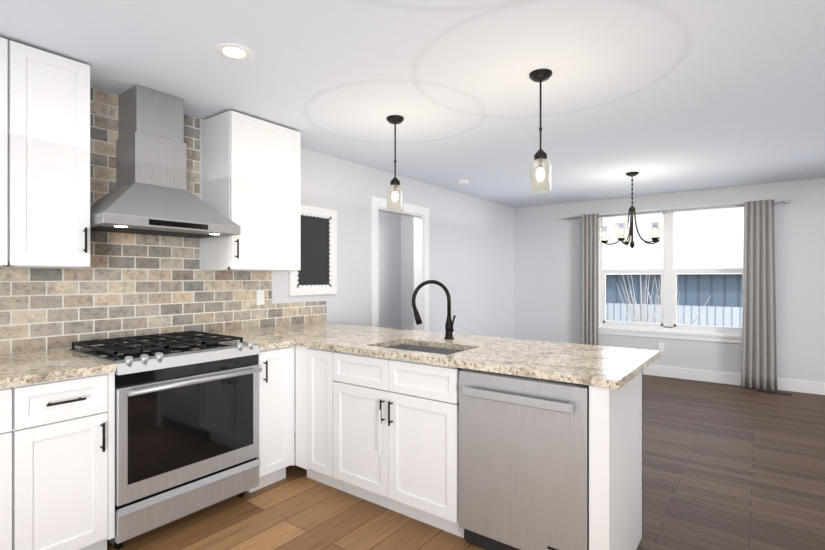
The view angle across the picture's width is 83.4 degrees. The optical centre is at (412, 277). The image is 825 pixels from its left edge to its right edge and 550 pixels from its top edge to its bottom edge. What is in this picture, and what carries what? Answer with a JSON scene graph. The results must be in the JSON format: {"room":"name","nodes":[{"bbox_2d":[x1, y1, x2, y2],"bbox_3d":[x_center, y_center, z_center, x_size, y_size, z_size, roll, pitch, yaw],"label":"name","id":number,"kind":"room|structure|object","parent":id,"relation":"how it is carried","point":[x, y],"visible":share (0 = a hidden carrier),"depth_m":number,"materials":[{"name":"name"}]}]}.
{"room":"kitchen","nodes":[
{"label":"kitchen","id":0,"kind":"room"},
{"bbox_2d":[200,119,513,337],"bbox_3d":[-1.399,0.095,3.533,0.120,2.450,10.210,0,0,37],"label":"wall","id":1,"kind":"structure","parent":0,"point":[471,253],"depth_m":5.64,"materials":[{"name":"white paint"}]},
{"bbox_2d":[0,37,31,264],"bbox_3d":[-2.300,-0.597,1.913,0.359,1.044,1.029,0,0,37],"label":"upper cabinet","id":2,"kind":"object","parent":1,"relation":"attached to","point":[15,58],"depth_m":2.18,"materials":[{"name":"white wood"}]},
{"bbox_2d":[28,47,89,267],"bbox_3d":[-1.950,-0.597,2.379,0.359,1.044,0.396,0,0,37],"label":"upper cabinet","id":3,"kind":"object","parent":1,"relation":"attached to","point":[44,158],"depth_m":2.33,"materials":[{"name":"white wood"}]},
{"bbox_2d":[0,87,325,354],"bbox_3d":[-2.024,-0.334,2.589,0.009,1.588,4.110,0,0,37],"label":"tile backsplash","id":4,"kind":"structure","parent":1,"relation":"attached to","point":[126,285],"depth_m":2.89,"materials":[{"name":"tile"}]},
{"bbox_2d":[256,290,263,304],"bbox_3d":[-1.204,0.155,3.667,0.008,0.115,0.070,0,0,37],"label":"electrical outlet","id":5,"kind":"object","parent":4,"relation":"attached to","point":[259,297],"visible":1,"depth_m":3.66,"materials":[{"name":"white plastic"}]},
{"bbox_2d":[90,85,239,237],"bbox_3d":[-1.537,-0.703,2.821,0.489,0.851,0.781,0,0,37],"label":"range hood","id":6,"kind":"object","parent":1,"relation":"attached to","point":[149,194],"visible":0.9,"depth_m":2.76,"materials":[{"name":"silver metal"}]},
{"bbox_2d":[203,110,300,270],"bbox_3d":[-1.158,-0.587,3.405,0.394,1.063,0.585,0,0,37],"label":"upper cabinet","id":7,"kind":"object","parent":1,"relation":"attached to","point":[252,177],"visible":1,"depth_m":3.24,"materials":[{"name":"white wood"}]},
{"bbox_2d":[288,205,336,295],"bbox_3d":[-0.873,-0.240,4.107,0.028,0.780,0.540,0,0,37],"label":"frame","id":8,"kind":"object","parent":1,"relation":"attached to","point":[316,274],"visible":0.73,"depth_m":4.13,"materials":[{"name":"white"}]},
{"bbox_2d":[371,196,428,330],"bbox_3d":[-0.168,0.242,5.172,0.160,2.155,1.020,0,0,37],"label":"door frame","id":9,"kind":"structure","parent":1,"relation":"attached to","point":[420,214],"depth_m":5.45,"materials":[{"name":"white wood"}]},
{"bbox_2d":[379,211,400,328],"bbox_3d":[-1.129,0.095,5.975,0.120,2.450,3.240,0,0,37],"label":"wall","id":10,"kind":"structure","parent":0,"point":[396,261],"depth_m":6.92,"materials":[{"name":"white paint"}]},
{"bbox_2d":[401,215,413,329],"bbox_3d":[0.316,0.095,6.841,1.110,2.450,0.120,0,0,37],"label":"wall","id":11,"kind":"structure","parent":0,"point":[407,223],"depth_m":7.06,"materials":[{"name":"white paint"}]},
{"bbox_2d":[0,0,824,207],"bbox_3d":[0.648,-1.170,1.996,9.240,0.080,10.210,0,0,37],"label":"ceiling","id":12,"kind":"structure","parent":0,"point":[665,96],"depth_m":2.62,"materials":[{"name":"paint"}]},
{"bbox_2d":[215,43,252,60],"bbox_3d":[-0.890,-1.126,2.312,0.180,0.006,0.180,0,0,37],"label":"recessed light","id":13,"kind":"object","parent":12,"relation":"in","point":[234,51],"visible":1,"depth_m":2.30,"materials":[{"name":"white plastic"}]},
{"bbox_2d":[386,115,403,211],"bbox_3d":[-0.122,-0.802,3.268,0.124,0.654,0.124,0,0,37],"label":"pendant light","id":14,"kind":"object","parent":12,"relation":"hanging from","point":[395,120],"visible":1,"depth_m":3.25,"materials":[{"name":"black"}]},
{"bbox_2d":[457,180,468,184],"bbox_3d":[0.589,-1.112,5.398,0.140,0.034,0.140,0,0,37],"label":"smoke detector","id":15,"kind":"object","parent":12,"relation":"attached to","point":[462,182],"visible":1,"depth_m":5.36,"materials":[{"name":"white plastic"}]},
{"bbox_2d":[529,69,551,193],"bbox_3d":[0.707,-0.802,2.558,0.124,0.654,0.124,0,0,37],"label":"pendant light","id":16,"kind":"object","parent":12,"relation":"hanging from","point":[540,76],"visible":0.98,"depth_m":2.54,"materials":[{"name":"black"}]},
{"bbox_2d":[599,172,661,247],"bbox_3d":[2.344,-0.725,4.979,0.635,0.809,0.638,0,0,37],"label":"chandelier","id":17,"kind":"object","parent":12,"relation":"hanging from","point":[625,238],"visible":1,"depth_m":4.96,"materials":[{"name":"black metal"}]},
{"bbox_2d":[107,375,824,549],"bbox_3d":[0.648,1.350,1.996,9.240,0.060,10.210,0,0,37],"label":"floor","id":18,"kind":"structure","parent":0,"point":[731,467],"depth_m":2.76,"materials":[{"name":"brown wood"}]},
{"bbox_2d":[0,382,39,549],"bbox_3d":[-2.167,0.878,1.769,0.762,0.884,0.955,0,0,37],"label":"base cabinet","id":19,"kind":"object","parent":18,"relation":"on","point":[20,404],"depth_m":1.89,"materials":[{"name":"white wood"}]},
{"bbox_2d":[40,372,114,549],"bbox_3d":[-1.826,0.878,2.223,0.762,0.884,0.430,0,0,37],"label":"base cabinet","id":20,"kind":"object","parent":18,"relation":"on","point":[57,464],"depth_m":2.05,"materials":[{"name":"white wood"}]},
{"bbox_2d":[0,349,115,387],"bbox_3d":[-2.317,0.417,1.551,0.767,0.035,2.097,0,0,37],"label":"countertop","id":21,"kind":"structure","parent":20,"relation":"on","point":[23,368],"depth_m":2.11,"materials":[{"name":"stone"}]},
{"bbox_2d":[63,331,261,548],"bbox_3d":[-1.420,0.840,2.673,0.818,0.960,0.770,0,0,37],"label":"range","id":22,"kind":"object","parent":18,"relation":"on","point":[186,423],"visible":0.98,"depth_m":2.43,"materials":[{"name":"silver metal"}]},
{"bbox_2d":[247,345,294,492],"bbox_3d":[-1.135,0.878,3.114,0.798,0.884,0.269,0,0,37],"label":"base cabinet","id":23,"kind":"object","parent":18,"relation":"on","point":[276,457],"visible":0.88,"depth_m":2.91,"materials":[{"name":"white wood"}]},
{"bbox_2d":[200,330,295,349],"bbox_3d":[-1.144,0.417,3.105,0.777,0.035,0.247,0,0,37],"label":"countertop","id":24,"kind":"structure","parent":23,"relation":"on","point":[265,341],"depth_m":3.06,"materials":[{"name":"stone"}]},
{"bbox_2d":[295,346,406,495],"bbox_3d":[-0.405,0.878,3.133,0.409,0.884,0.636,0,0,37],"label":"base cabinet","id":25,"kind":"object","parent":18,"relation":"on","point":[382,431],"depth_m":2.72,"materials":[{"name":"white wood"}]},
{"bbox_2d":[250,322,659,388],"bbox_3d":[-0.007,0.417,2.994,2.727,0.035,0.920,0,0,37],"label":"countertop","id":26,"kind":"structure","parent":25,"relation":"on","point":[356,339],"depth_m":2.64,"materials":[{"name":"stone"}]},
{"bbox_2d":[385,344,461,354],"bbox_3d":[0.060,0.539,2.728,0.636,0.204,0.421,0,0,37],"label":"sink","id":27,"kind":"object","parent":26,"relation":"in","point":[427,349],"visible":0.06,"depth_m":2.94,"materials":[{"name":"silver metal"}]},
{"bbox_2d":[412,280,455,339],"bbox_3d":[0.146,0.205,2.984,0.201,0.387,0.256,0,0,37],"label":"faucet","id":28,"kind":"object","parent":26,"relation":"on","point":[449,329],"visible":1,"depth_m":3.00,"materials":[{"name":"black metal"}]},
{"bbox_2d":[459,369,588,549],"bbox_3d":[0.646,0.886,2.313,0.612,0.868,0.679,0,0,37],"label":"dishwasher","id":29,"kind":"object","parent":18,"relation":"on","point":[523,463],"visible":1,"depth_m":2.06,"materials":[{"name":"silver metal"}]},
{"bbox_2d":[757,390,790,395],"bbox_3d":[4.153,1.315,5.323,0.310,0.007,0.100,0,0,37],"label":"floor vent","id":30,"kind":"object","parent":18,"relation":"in","point":[773,392],"visible":0.9,"depth_m":5.31,"materials":[{"name":"black"}]},
{"bbox_2d":[514,178,824,382],"bbox_3d":[4.525,0.095,5.394,7.120,2.450,0.120,0,0,37],"label":"wall","id":31,"kind":"structure","parent":0,"point":[547,272],"depth_m":5.99,"materials":[{"name":"white paint"}]},
{"bbox_2d":[658,343,663,351],"bbox_3d":[3.335,0.930,6.207,0.070,0.115,0.008,0,0,37],"label":"electrical outlet","id":32,"kind":"object","parent":31,"relation":"attached to","point":[660,347],"visible":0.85,"depth_m":6.20,"materials":[{"name":"white plastic"}]},
{"bbox_2d":[598,202,743,343],"bbox_3d":[3.424,-0.062,6.192,1.840,1.735,0.124,0,0,37],"label":"window","id":33,"kind":"structure","parent":31,"relation":"in","point":[668,327],"depth_m":6.18,"materials":[{"name":"white"}]},
{"bbox_2d":[564,200,789,220],"bbox_3d":[3.330,-0.880,6.150,2.620,0.060,0.104,0,0,37],"label":"curtain rod","id":34,"kind":"object","parent":31,"relation":"attached to","point":[664,211],"visible":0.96,"depth_m":6.02,"materials":[{"name":"silver metal"}]},
{"bbox_2d":[582,214,597,345],"bbox_3d":[2.543,0.195,6.636,0.223,2.220,0.063,0,0,37],"label":"curtain","id":35,"kind":"object","parent":34,"relation":"hanging from","point":[589,279],"visible":0.75,"depth_m":6.63,"materials":[{"name":"fabric"}]},
{"bbox_2d":[741,199,776,389],"bbox_3d":[4.094,0.195,5.472,0.344,2.220,0.064,0,0,37],"label":"curtain","id":36,"kind":"object","parent":34,"relation":"hanging from","point":[759,356],"visible":1,"depth_m":5.47,"materials":[{"name":"fabric"}]},
{"bbox_2d":[643,365,824,394],"bbox_3d":[4.435,1.250,5.374,7.000,0.140,0.019,0,0,37],"label":"baseboard","id":37,"kind":"structure","parent":31,"relation":"attached to","point":[803,386],"depth_m":5.79,"materials":[{"name":"white wood"}]},
{"label":"outside","id":38,"kind":"structure","parent":0,"visible":0},
{"bbox_3d":[21.600,2.345,25.737,70.000,0.050,52.900,0,0,37],"label":"ground","id":39,"kind":"structure","parent":38,"visible":0},
{"bbox_2d":[607,259,710,324],"bbox_3d":[4.597,0.958,8.731,1.688,2.730,1.828,0,0,37],"label":"shrub","id":40,"kind":"object","parent":39,"relation":"on","point":[643,317],"depth_m":8.82,"materials":[{"name":"beige plant"}]},
{"bbox_2d":[606,303,741,327],"bbox_3d":[6.815,1.460,9.376,22.000,1.720,0.040,0,0,37],"label":"fence","id":41,"kind":"object","parent":39,"relation":"on","point":[712,318],"depth_m":9.96,"materials":[{"name":"white wood"}]},
{"bbox_2d":[604,207,743,306],"bbox_3d":[13.345,-0.330,14.327,22.500,5.300,10.000,0,0,37],"label":"house","id":42,"kind":"structure","parent":39,"relation":"on","point":[699,234],"depth_m":13.70,"materials":[{"name":"grey"}]}
]}

